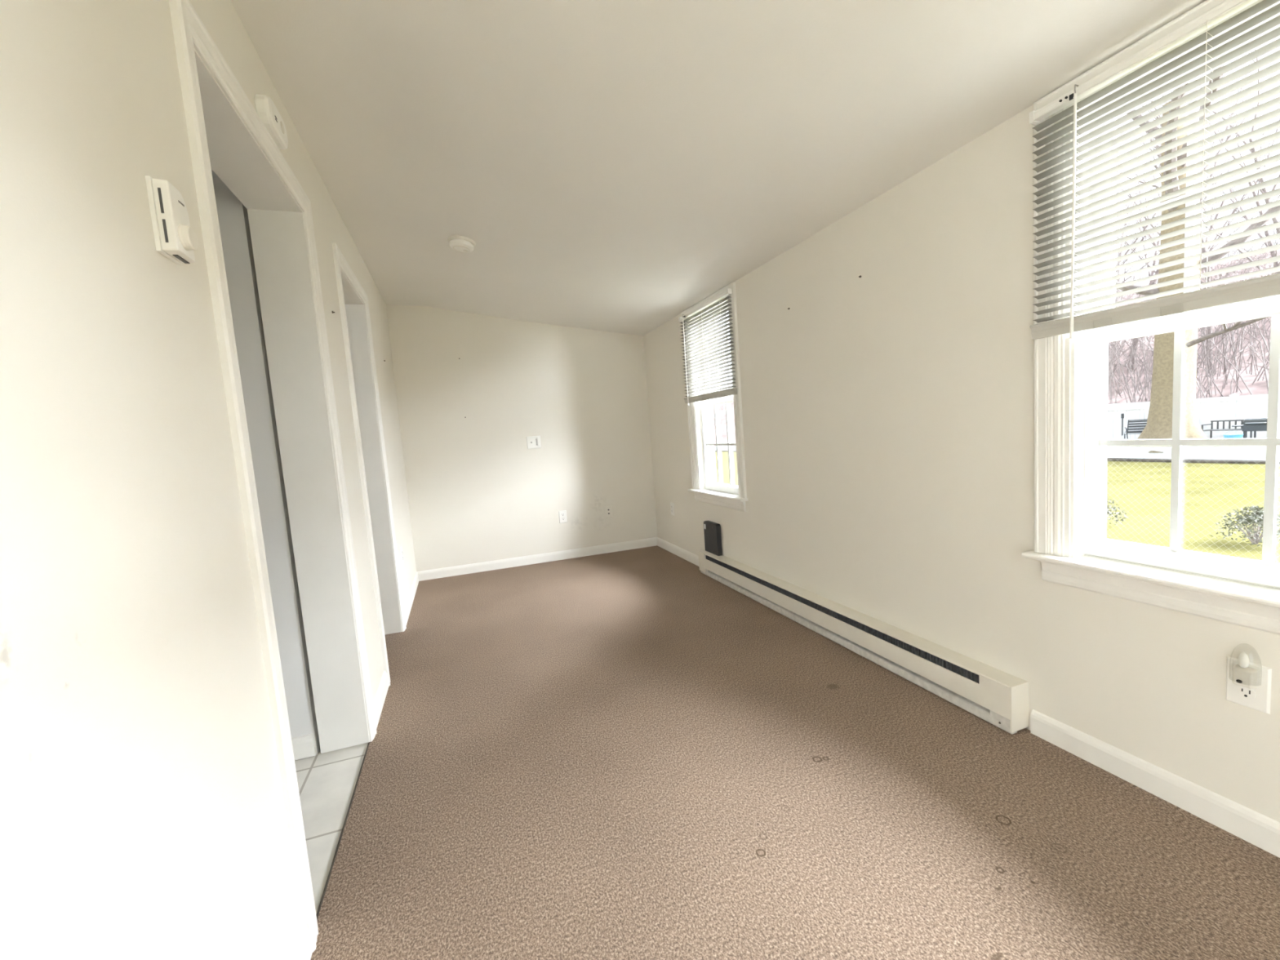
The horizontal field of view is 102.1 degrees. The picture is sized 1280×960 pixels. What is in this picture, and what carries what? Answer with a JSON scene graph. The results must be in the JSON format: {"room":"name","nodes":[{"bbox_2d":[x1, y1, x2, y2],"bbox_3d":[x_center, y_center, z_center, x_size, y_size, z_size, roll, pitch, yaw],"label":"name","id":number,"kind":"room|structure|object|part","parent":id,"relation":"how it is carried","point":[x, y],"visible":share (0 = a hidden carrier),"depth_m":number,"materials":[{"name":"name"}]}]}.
{"room":"empty living room","nodes":[
{"label":"empty living room","id":0,"kind":"room"},
{"bbox_2d":[0,0,416,959],"bbox_3d":[-1.030,-0.185,1.297,0.164,2.620,6.547,-6,6,-19],"label":"wall","id":1,"kind":"structure","parent":0,"point":[143,813],"depth_m":0.73,"materials":[{"name":"paint"}]},
{"bbox_2d":[144,175,198,264],"bbox_3d":[-0.814,-0.453,0.911,0.044,0.122,0.073,-6,6,-19],"label":"thermostat","id":2,"kind":"object","parent":1,"relation":"attached to","point":[175,238],"visible":1,"depth_m":0.88,"materials":[{"name":"white plastic"}]},
{"bbox_3d":[-0.832,-0.451,0.905,0.007,0.122,0.073,-6,6,-19],"label":"plate","id":3,"kind":"part","parent":2,"relation":"part of","materials":[{"name":"white plastic"}]},
{"bbox_2d":[253,93,288,149],"bbox_3d":[-1.103,-1.072,1.556,0.040,0.088,0.175,-6,6,-19],"label":"fire alarm","id":4,"kind":"object","parent":1,"relation":"attached to","point":[265,108],"visible":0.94,"depth_m":1.51,"materials":[{"name":"white plastic"}]},
{"bbox_2d":[168,0,377,952],"bbox_3d":[-1.085,0.035,1.546,0.186,2.105,0.986,-6,6,-19],"label":"door frame","id":5,"kind":"structure","parent":1,"relation":"in","point":[227,135],"depth_m":1.87,"materials":[{"name":"paint"}]},
{"bbox_3d":[-1.158,-0.002,2.005,0.018,2.105,0.070,-6,6,-19],"label":"casing","id":6,"kind":"part","parent":5,"relation":"part of","materials":[{"name":"paint"}]},
{"bbox_2d":[315,742,369,920],"bbox_3d":[-0.940,1.077,1.667,0.006,0.012,0.836,-6,6,-19],"label":"trim","id":7,"kind":"structure","parent":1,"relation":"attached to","point":[364,757],"depth_m":1.55,"materials":[{"name":"metal"}]},
{"bbox_2d":[288,572,418,959],"bbox_3d":[-0.857,1.045,1.439,0.013,0.084,6.547,-6,6,-19],"label":"baseboard","id":8,"kind":"structure","parent":1,"relation":"attached to","point":[301,949],"depth_m":2.21,"materials":[{"name":"paint"}]},
{"bbox_2d":[331,242,406,686],"bbox_3d":[-1.536,-0.050,2.826,0.186,2.105,0.865,-6,6,-19],"label":"door frame","id":9,"kind":"structure","parent":1,"relation":"in","point":[353,299],"depth_m":3.14,"materials":[{"name":"paint"}]},
{"bbox_3d":[-1.588,-0.083,3.228,0.018,2.105,0.070,-6,6,-19],"label":"casing","id":10,"kind":"part","parent":9,"relation":"part of","materials":[{"name":"paint"}]},
{"bbox_2d":[211,169,320,755],"bbox_3d":[-2.172,-0.097,1.675,1.718,2.600,0.115,-6,6,-19],"label":"wall","id":11,"kind":"structure","parent":0,"point":[233,215],"depth_m":1.90,"materials":[{"name":"paint"}]},
{"bbox_2d":[291,733,315,759],"bbox_3d":[-2.043,1.105,1.732,1.663,0.084,0.013,-6,6,-19],"label":"baseboard","id":12,"kind":"structure","parent":11,"relation":"attached to","point":[303,746],"depth_m":1.99,"materials":[{"name":"paint"}]},
{"bbox_2d":[386,304,657,571],"bbox_3d":[-0.978,-0.126,4.876,2.573,3.400,0.150,-6,6,-19],"label":"wall","id":13,"kind":"structure","parent":0,"point":[477,493],"depth_m":4.73,"materials":[{"name":"paint"}]},
{"bbox_2d":[526,435,541,448],"bbox_3d":[-0.978,-0.348,4.773,0.128,0.114,0.016,-6,6,-19],"label":"light switch","id":14,"kind":"object","parent":13,"relation":"attached to","point":[533,442],"visible":1,"depth_m":4.77,"materials":[{"name":"white plastic"}]},
{"bbox_2d":[416,537,657,581],"bbox_3d":[-0.882,0.731,4.880,2.259,0.084,0.013,-6,6,-19],"label":"baseboard","id":15,"kind":"structure","parent":13,"relation":"attached to","point":[621,546],"depth_m":4.83,"materials":[{"name":"paint"}]},
{"bbox_2d":[558,510,567,523],"bbox_3d":[-0.730,0.349,4.910,0.074,0.118,0.009,-6,6,-19],"label":"wall outlet","id":16,"kind":"object","parent":13,"relation":"attached to","point":[562,514],"visible":1,"depth_m":4.91,"materials":[{"name":"white plastic"}]},
{"bbox_2d":[604,506,612,517],"bbox_3d":[-0.306,0.310,5.057,0.072,0.110,0.008,-6,6,-19],"label":"jack plate","id":17,"kind":"object","parent":13,"relation":"attached to","point":[608,510],"visible":1,"depth_m":5.05,"materials":[{"name":"beige plastic"}]},
{"bbox_2d":[230,0,1205,335],"bbox_3d":[0.027,-1.351,1.591,2.573,0.551,6.847,-6,6,-19],"label":"ceiling","id":18,"kind":"structure","parent":0,"point":[611,166],"depth_m":1.78,"materials":[{"name":"paint"}]},
{"bbox_2d":[448,235,475,253],"bbox_3d":[-1.010,-1.336,2.939,0.148,0.068,0.150,-6,6,-19],"label":"smoke detector","id":19,"kind":"object","parent":18,"relation":"attached to","point":[459,243],"visible":1,"depth_m":2.90,"materials":[{"name":"beige plastic"}]},
{"bbox_2d":[294,545,1279,959],"bbox_3d":[-0.667,1.093,1.509,4.111,0.050,6.547,-6,6,-19],"label":"floor","id":20,"kind":"structure","parent":0,"point":[630,754],"depth_m":1.55,"materials":[{"name":"brown carpet"}]},
{"bbox_2d":[643,104,1279,822],"bbox_3d":[1.271,-0.035,2.116,0.150,3.400,6.547,-6,6,-19],"label":"wall","id":21,"kind":"structure","parent":0,"point":[888,412],"depth_m":2.04,"materials":[{"name":"paint"}]},
{"bbox_2d":[670,502,674,515],"bbox_3d":[0.298,0.269,4.785,0.009,0.118,0.074,-6,6,-19],"label":"wall outlet","id":22,"kind":"object","parent":21,"relation":"attached to","point":[672,505],"visible":1,"depth_m":4.77,"materials":[{"name":"white plastic"}]},
{"bbox_2d":[681,281,747,511],"bbox_3d":[0.593,-0.569,3.860,0.229,1.525,0.855,-6,6,-19],"label":"window","id":23,"kind":"structure","parent":21,"relation":"in","point":[705,487],"depth_m":3.98,"materials":[{"name":"paint"}]},
{"bbox_3d":[0.407,-0.633,4.178,0.021,1.427,0.098,-6,6,-19],"label":"casing","id":24,"kind":"part","parent":23,"relation":"part of","materials":[{"name":"paint"}]},
{"bbox_2d":[678,288,737,405],"bbox_3d":[0.474,-0.926,3.795,0.043,0.708,0.807,-6,6,-19],"label":"mini blind","id":25,"kind":"object","parent":23,"relation":"attached to","point":[732,391],"visible":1,"depth_m":3.73,"materials":[{"name":"white plastic"}]},
{"bbox_3d":[0.386,-0.964,4.059,0.028,0.623,0.001,-6,6,-19],"label":"ladder cord","id":26,"kind":"part","parent":25,"relation":"part of","materials":[{"name":"white fabric"}]},
{"bbox_3d":[0.455,-1.262,3.766,0.026,0.026,0.801,-6,6,-19],"label":"head rail","id":27,"kind":"part","parent":25,"relation":"part of","materials":[{"name":"white plastic"}]},
{"bbox_3d":[0.479,-0.946,3.795,0.028,0.623,0.001,-6,6,-19],"label":"ladder cord","id":28,"kind":"part","parent":25,"relation":"part of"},
{"bbox_3d":[0.502,-0.618,3.825,0.028,0.044,0.807,-6,6,-19],"label":"rail","id":29,"kind":"part","parent":25,"relation":"part of","materials":[{"name":"plastic"}]},
{"bbox_3d":[0.572,-0.928,3.531,0.028,0.623,0.001,-6,6,-19],"label":"ladder cord","id":30,"kind":"part","parent":25,"relation":"part of","materials":[{"name":"white fabric"}]},
{"bbox_3d":[0.613,-0.925,3.843,0.036,0.688,0.611,-6,6,-19],"label":"sash","id":31,"kind":"part","parent":23,"relation":"part of","materials":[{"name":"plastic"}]},
{"bbox_3d":[0.585,0.106,3.902,0.109,0.018,0.855,-6,6,-19],"label":"sill","id":32,"kind":"part","parent":23,"relation":"part of","materials":[{"name":"paint"}]},
{"bbox_3d":[0.625,-0.263,3.892,0.036,0.702,0.611,-6,6,-19],"label":"sash","id":33,"kind":"part","parent":23,"relation":"part of","materials":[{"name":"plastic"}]},
{"bbox_3d":[0.648,-0.588,3.491,0.021,1.427,0.098,-6,6,-19],"label":"casing","id":34,"kind":"part","parent":23,"relation":"part of","materials":[{"name":"paint"}]},
{"bbox_2d":[697,549,1028,734],"bbox_3d":[0.923,0.724,2.988,0.088,0.175,2.486,-6,6,-19],"label":"baseboard heater","id":35,"kind":"object","parent":21,"relation":"attached to","point":[1000,698],"visible":0.98,"depth_m":2.30,"materials":[{"name":"metal"}]},
{"bbox_2d":[703,520,722,555],"bbox_3d":[0.562,0.447,4.011,0.039,0.242,0.220,-6,6,-19],"label":"box","id":36,"kind":"object","parent":35,"relation":"on","point":[712,531],"visible":1,"depth_m":3.97,"materials":[{"name":"black plastic"}]},
{"bbox_2d":[656,537,1279,857],"bbox_3d":[1.256,0.825,2.168,0.013,0.084,6.547,-6,6,-19],"label":"baseboard","id":37,"kind":"structure","parent":21,"relation":"attached to","point":[1251,826],"depth_m":1.49,"materials":[{"name":"paint"}]},
{"bbox_2d":[1021,0,1279,635],"bbox_3d":[1.487,-0.400,1.319,0.229,1.525,0.855,-6,6,-19],"label":"window","id":38,"kind":"structure","parent":21,"relation":"in","point":[1073,548],"depth_m":1.54,"materials":[{"name":"paint"}]},
{"bbox_3d":[1.301,-0.465,1.637,0.021,1.427,0.098,-6,6,-19],"label":"casing","id":39,"kind":"part","parent":38,"relation":"part of","materials":[{"name":"paint"}]},
{"bbox_3d":[1.479,0.275,1.361,0.109,0.018,0.855,-6,6,-19],"label":"sill","id":40,"kind":"part","parent":38,"relation":"part of","materials":[{"name":"paint"}]},
{"bbox_2d":[1029,0,1279,339],"bbox_3d":[1.368,-0.757,1.254,0.043,0.708,0.807,-6,6,-19],"label":"mini blind","id":41,"kind":"object","parent":38,"relation":"attached to","point":[1269,285],"visible":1,"depth_m":1.32,"materials":[{"name":"white plastic"}]},
{"bbox_3d":[1.280,-0.795,1.518,0.028,0.623,0.001,-6,6,-19],"label":"ladder cord","id":42,"kind":"part","parent":41,"relation":"part of","materials":[{"name":"white fabric"}]},
{"bbox_3d":[1.349,-1.093,1.225,0.026,0.026,0.801,-6,6,-19],"label":"head rail","id":43,"kind":"part","parent":41,"relation":"part of","materials":[{"name":"white plastic"}]},
{"bbox_3d":[1.396,-0.449,1.284,0.028,0.044,0.807,-6,6,-19],"label":"rail","id":44,"kind":"part","parent":41,"relation":"part of","materials":[{"name":"plastic"}]},
{"bbox_3d":[1.373,-0.777,1.254,0.028,0.623,0.001,-6,6,-19],"label":"ladder cord","id":45,"kind":"part","parent":41,"relation":"part of","materials":[{"name":"white fabric"}]},
{"bbox_3d":[1.518,-0.094,1.351,0.036,0.702,0.611,-6,6,-19],"label":"sash","id":46,"kind":"part","parent":38,"relation":"part of","materials":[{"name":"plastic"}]},
{"bbox_3d":[1.506,-0.756,1.302,0.036,0.688,0.611,-6,6,-19],"label":"sash","id":47,"kind":"part","parent":38,"relation":"part of","materials":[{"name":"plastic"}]},
{"bbox_2d":[1225,656,1271,714],"bbox_3d":[1.525,0.515,1.300,0.009,0.118,0.078,-6,6,-19],"label":"wall outlet","id":48,"kind":"object","parent":21,"relation":"attached to","point":[1259,699],"visible":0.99,"depth_m":1.29,"materials":[{"name":"white plastic"}]},
{"bbox_2d":[1232,651,1257,688],"bbox_3d":[1.501,0.463,1.288,0.034,0.111,0.056,-6,6,-19],"label":"night light","id":49,"kind":"object","parent":48,"relation":"attached to","point":[1244,676],"visible":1,"depth_m":1.28,"materials":[{"name":"beige plastic"}]},
{"bbox_3d":[1.502,0.447,1.288,0.019,0.040,0.018,-6,6,-19],"label":"bulb","id":50,"kind":"part","parent":49,"relation":"part of","materials":[{"name":"white plastic"}]},
{"bbox_2d":[1236,685,1256,699],"bbox_3d":[1.525,0.535,1.302,0.004,0.033,0.033,-6,6,-19],"label":"receptacle","id":51,"kind":"object","parent":48,"relation":"attached to","point":[1242,693],"depth_m":1.30,"materials":[{"name":"white plastic"}]},
{"label":"outside","id":52,"kind":"structure","parent":0,"visible":0},
{"bbox_2d":[714,451,1279,563],"bbox_3d":[-3.618,0.482,17.878,32.700,0.040,64.000,-6,6,-19],"label":"lawn","id":53,"kind":"structure","parent":52,"point":[1124,531],"depth_m":8.97,"materials":[{"name":"yellow plant"}]},
{"bbox_2d":[714,445,1279,562],"bbox_3d":[3.427,0.140,8.650,0.071,1.550,12.448,-6,6,-19],"label":"fence","id":54,"kind":"object","parent":53,"relation":"on","point":[724,446],"visible":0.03,"depth_m":4.55,"materials":[{"name":"metal"}]},
{"bbox_3d":[3.359,-0.579,8.578,0.036,0.034,12.400,-6,6,-19],"label":"rail","id":55,"kind":"part","parent":54,"relation":"part of","materials":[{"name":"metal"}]},
{"bbox_2d":[715,450,1279,464],"bbox_3d":[11.606,-1.027,23.133,0.350,0.245,64.000,-6,6,-19],"label":"soil strip","id":56,"kind":"object","parent":53,"relation":"on","point":[1221,461],"depth_m":13.82,"materials":[{"name":"brown soil"}]},
{"bbox_2d":[1106,497,1128,526],"bbox_3d":[6.659,0.464,7.616,0.761,0.498,0.726,-6,6,-19],"label":"bush","id":57,"kind":"object","parent":53,"relation":"on","point":[1109,502],"visible":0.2,"depth_m":7.46,"materials":[{"name":"green plant"}]},
{"bbox_2d":[1208,505,1279,546],"bbox_3d":[7.343,0.549,6.147,0.676,0.498,0.709,-4,5,-2],"label":"bush","id":58,"kind":"object","parent":53,"relation":"on","point":[1255,509],"visible":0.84,"depth_m":6.17,"materials":[{"name":"green plant"}]},
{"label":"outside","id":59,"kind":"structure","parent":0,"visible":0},
{"bbox_2d":[714,437,1279,447],"bbox_3d":[13.946,-1.429,23.930,4.350,0.560,64.000,-6,6,-19],"label":"patio","id":60,"kind":"structure","parent":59,"point":[1266,437],"depth_m":13.85,"materials":[{"name":"grey concrete"}]},
{"bbox_2d":[714,445,1279,461],"bbox_3d":[11.829,-1.213,23.200,0.150,0.570,64.000,-6,6,-19],"label":"curb","id":61,"kind":"object","parent":60,"relation":"attached to","point":[1261,455],"depth_m":14.00,"materials":[{"name":"white concrete"}]},
{"bbox_2d":[1107,408,1148,439],"bbox_3d":[16.574,-1.898,17.956,0.090,1.065,1.630,-6,6,-19],"label":"gate","id":62,"kind":"object","parent":60,"relation":"on","point":[1117,420],"visible":0.57,"depth_m":17.81,"materials":[{"name":"white plastic"}]},
{"bbox_3d":[16.537,-2.411,17.925,0.080,0.035,1.600,-6,6,-19],"label":"rail","id":63,"kind":"part","parent":62,"relation":"part of","materials":[{"name":"metal"}]},
{"bbox_2d":[1124,418,1147,439],"bbox_3d":[16.074,-1.577,16.725,0.739,0.737,0.552,-8,7,-39],"label":"lounge chair","id":64,"kind":"object","parent":60,"relation":"on","point":[1131,422],"visible":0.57,"depth_m":16.90,"materials":[{"name":"grey metal"}]},
{"bbox_3d":[16.121,-1.725,16.759,0.542,0.399,0.500,-8,7,-39],"label":"slat seat","id":65,"kind":"part","parent":64,"relation":"part of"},
{"bbox_2d":[1107,393,1279,438],"bbox_3d":[17.246,-1.982,17.245,0.170,1.465,18.895,-6,6,-19],"label":"vinyl fence","id":66,"kind":"object","parent":60,"relation":"on","point":[1234,406],"visible":0.11,"depth_m":15.69,"materials":[{"name":"white plastic"}]},
{"bbox_3d":[17.221,-2.553,17.147,0.090,0.130,18.800,-6,6,-19],"label":"rail","id":67,"kind":"part","parent":66,"relation":"part of","materials":[{"name":"white plastic"}]},
{"bbox_3d":[17.841,-1.841,15.565,0.130,1.405,0.130,-6,6,-19],"label":"post","id":68,"kind":"part","parent":66,"relation":"part of","materials":[{"name":"white plastic"}]},
{"bbox_3d":[17.302,-1.430,17.250,0.090,0.120,18.800,-6,6,-19],"label":"rail","id":69,"kind":"part","parent":66,"relation":"part of","materials":[{"name":"white plastic"}]},
{"bbox_2d":[1115,65,1279,453],"bbox_3d":[14.864,-8.925,14.381,11.016,16.223,11.210,-7,6,-28],"label":"tree","id":70,"kind":"object","parent":60,"relation":"on","point":[1159,421],"visible":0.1,"depth_m":14.57,"materials":[{"name":"brown plant"}]},
{"bbox_2d":[1201,419,1256,438],"bbox_3d":[16.886,-1.404,14.859,0.490,0.605,0.930,-6,6,-19],"label":"bench","id":71,"kind":"object","parent":60,"relation":"on","point":[1211,429],"visible":0.58,"depth_m":14.98,"materials":[{"name":"metal"}]},
{"bbox_3d":[16.864,-1.442,14.849,0.450,0.025,0.930,-6,6,-19],"label":"seat","id":72,"kind":"part","parent":71,"relation":"part of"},
{"bbox_3d":[17.090,-1.601,14.918,0.030,0.255,0.930,-6,6,-19],"label":"backrest","id":73,"kind":"part","parent":71,"relation":"part of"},
{"bbox_2d":[1222,430,1243,438],"bbox_3d":[15.679,-1.108,13.684,0.360,0.405,0.368,-6,6,-19],"label":"bucket","id":74,"kind":"object","parent":60,"relation":"on","point":[1225,436],"visible":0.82,"depth_m":13.58,"materials":[{"name":"plastic"}]},
{"bbox_2d":[1231,417,1267,438],"bbox_3d":[16.292,-1.294,13.611,0.485,0.700,0.920,-6,6,-19],"label":"barbecue grill","id":75,"kind":"object","parent":60,"relation":"on","point":[1256,424],"visible":0.56,"depth_m":13.60,"materials":[{"name":"metal"}]},
{"bbox_2d":[1231,424,1243,426],"bbox_3d":[16.190,-1.464,13.947,0.360,0.030,0.200,-6,6,-19],"label":"shelf","id":76,"kind":"object","parent":75,"relation":"attached to","point":[1239,425],"depth_m":13.90,"materials":[{"name":"white"}]},
{"bbox_3d":[16.301,-1.556,13.597,0.426,0.180,0.520,-6,6,-19],"label":"lid","id":77,"kind":"part","parent":75,"relation":"part of","materials":[{"name":"metal"}]},
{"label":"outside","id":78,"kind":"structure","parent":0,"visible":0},
{"bbox_2d":[711,248,1279,442],"bbox_3d":[30.260,-11.463,44.404,42.000,13.365,115.000,-6,6,-19],"label":"hillside","id":79,"kind":"structure","parent":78,"point":[1260,387],"depth_m":24.15,"materials":[{"name":"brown plant"}]},
{"bbox_2d":[710,328,732,386],"bbox_3d":[12.999,-19.766,85.498,7.344,13.337,9.368,4,6,34],"label":"bare tree","id":80,"kind":"object","parent":79,"relation":"on","point":[724,328],"visible":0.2,"depth_m":85.23,"materials":[{"name":"grey plant"}]},
{"bbox_2d":[710,200,1279,433],"bbox_3d":[20.288,-10.601,46.799,29.686,12.538,68.934,-6,6,-19],"label":"trees","id":81,"kind":"object","parent":79,"relation":"on","point":[1225,343],"visible":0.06,"depth_m":20.15,"materials":[{"name":"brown plant"}]},
{"bbox_2d":[1115,101,1151,217],"bbox_3d":[33.142,-21.186,38.536,5.753,20.644,10.801,-7,6,-25],"label":"bare tree","id":82,"kind":"object","parent":79,"relation":"on","point":[1150,101],"visible":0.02,"depth_m":36.05,"materials":[{"name":"grey plant"}]},
{"bbox_2d":[1111,150,1159,352],"bbox_3d":[28.349,-13.179,29.188,3.855,12.008,3.511,-9,7,-41],"label":"bare tree","id":83,"kind":"object","parent":79,"relation":"on","point":[1125,224],"visible":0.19,"depth_m":29.27,"materials":[{"name":"grey plant"}]},
{"bbox_2d":[1116,127,1208,319],"bbox_3d":[33.822,-16.503,33.762,5.671,12.219,4.506,-3,5,15],"label":"bare tree","id":84,"kind":"object","parent":79,"relation":"on","point":[1157,243],"visible":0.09,"depth_m":33.79,"materials":[{"name":"grey plant"}]},
{"bbox_2d":[1115,58,1256,329],"bbox_3d":[30.506,-15.350,29.788,5.366,14.473,6.659,-2,6,21],"label":"bare tree","id":85,"kind":"object","parent":79,"relation":"on","point":[1149,235],"visible":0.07,"depth_m":30.71,"materials":[{"name":"grey plant"}]},
{"bbox_2d":[1115,51,1260,377],"bbox_3d":[22.188,-13.682,21.428,10.076,19.539,6.052,-4,5,4],"label":"bare tree","id":86,"kind":"object","parent":79,"relation":"on","point":[1203,250],"visible":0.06,"depth_m":21.67,"materials":[{"name":"grey plant"}]},
{"bbox_2d":[1115,62,1261,371],"bbox_3d":[26.136,-12.867,25.644,7.074,15.166,5.623,-7,6,-29],"label":"bare tree","id":87,"kind":"object","parent":79,"relation":"on","point":[1139,256],"visible":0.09,"depth_m":25.80,"materials":[{"name":"grey plant"}]},
{"bbox_2d":[1115,73,1277,282],"bbox_3d":[23.068,-10.961,23.729,6.083,15.885,11.525,-5,5,-9],"label":"bare tree","id":88,"kind":"object","parent":79,"relation":"on","point":[1153,215],"visible":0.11,"depth_m":22.77,"materials":[{"name":"grey plant"}]},
{"bbox_2d":[1115,48,1279,275],"bbox_3d":[19.999,-11.474,17.865,5.821,18.130,9.471,-7,6,-30],"label":"bare tree","id":89,"kind":"object","parent":79,"relation":"on","point":[1251,150],"visible":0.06,"depth_m":17.46,"materials":[{"name":"grey plant"}]},
{"bbox_2d":[1186,73,1279,356],"bbox_3d":[28.431,-13.127,25.354,7.276,14.600,4.058,-6,6,-20],"label":"bare tree","id":90,"kind":"object","parent":79,"relation":"on","point":[1202,328],"visible":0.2,"depth_m":24.76,"materials":[{"name":"grey plant"}]},
{"bbox_2d":[1199,106,1279,258],"bbox_3d":[35.556,-16.298,29.991,5.178,13.620,9.776,-3,5,14],"label":"bare tree","id":91,"kind":"object","parent":79,"relation":"on","point":[1242,198],"visible":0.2,"depth_m":30.48,"materials":[{"name":"grey plant"}]},
{"bbox_2d":[1200,64,1279,273],"bbox_3d":[31.755,-15.136,26.371,4.739,12.906,5.856,-1,6,29],"label":"bare tree","id":92,"kind":"object","parent":79,"relation":"on","point":[1245,217],"visible":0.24,"depth_m":26.34,"materials":[{"name":"grey plant"}]}
]}

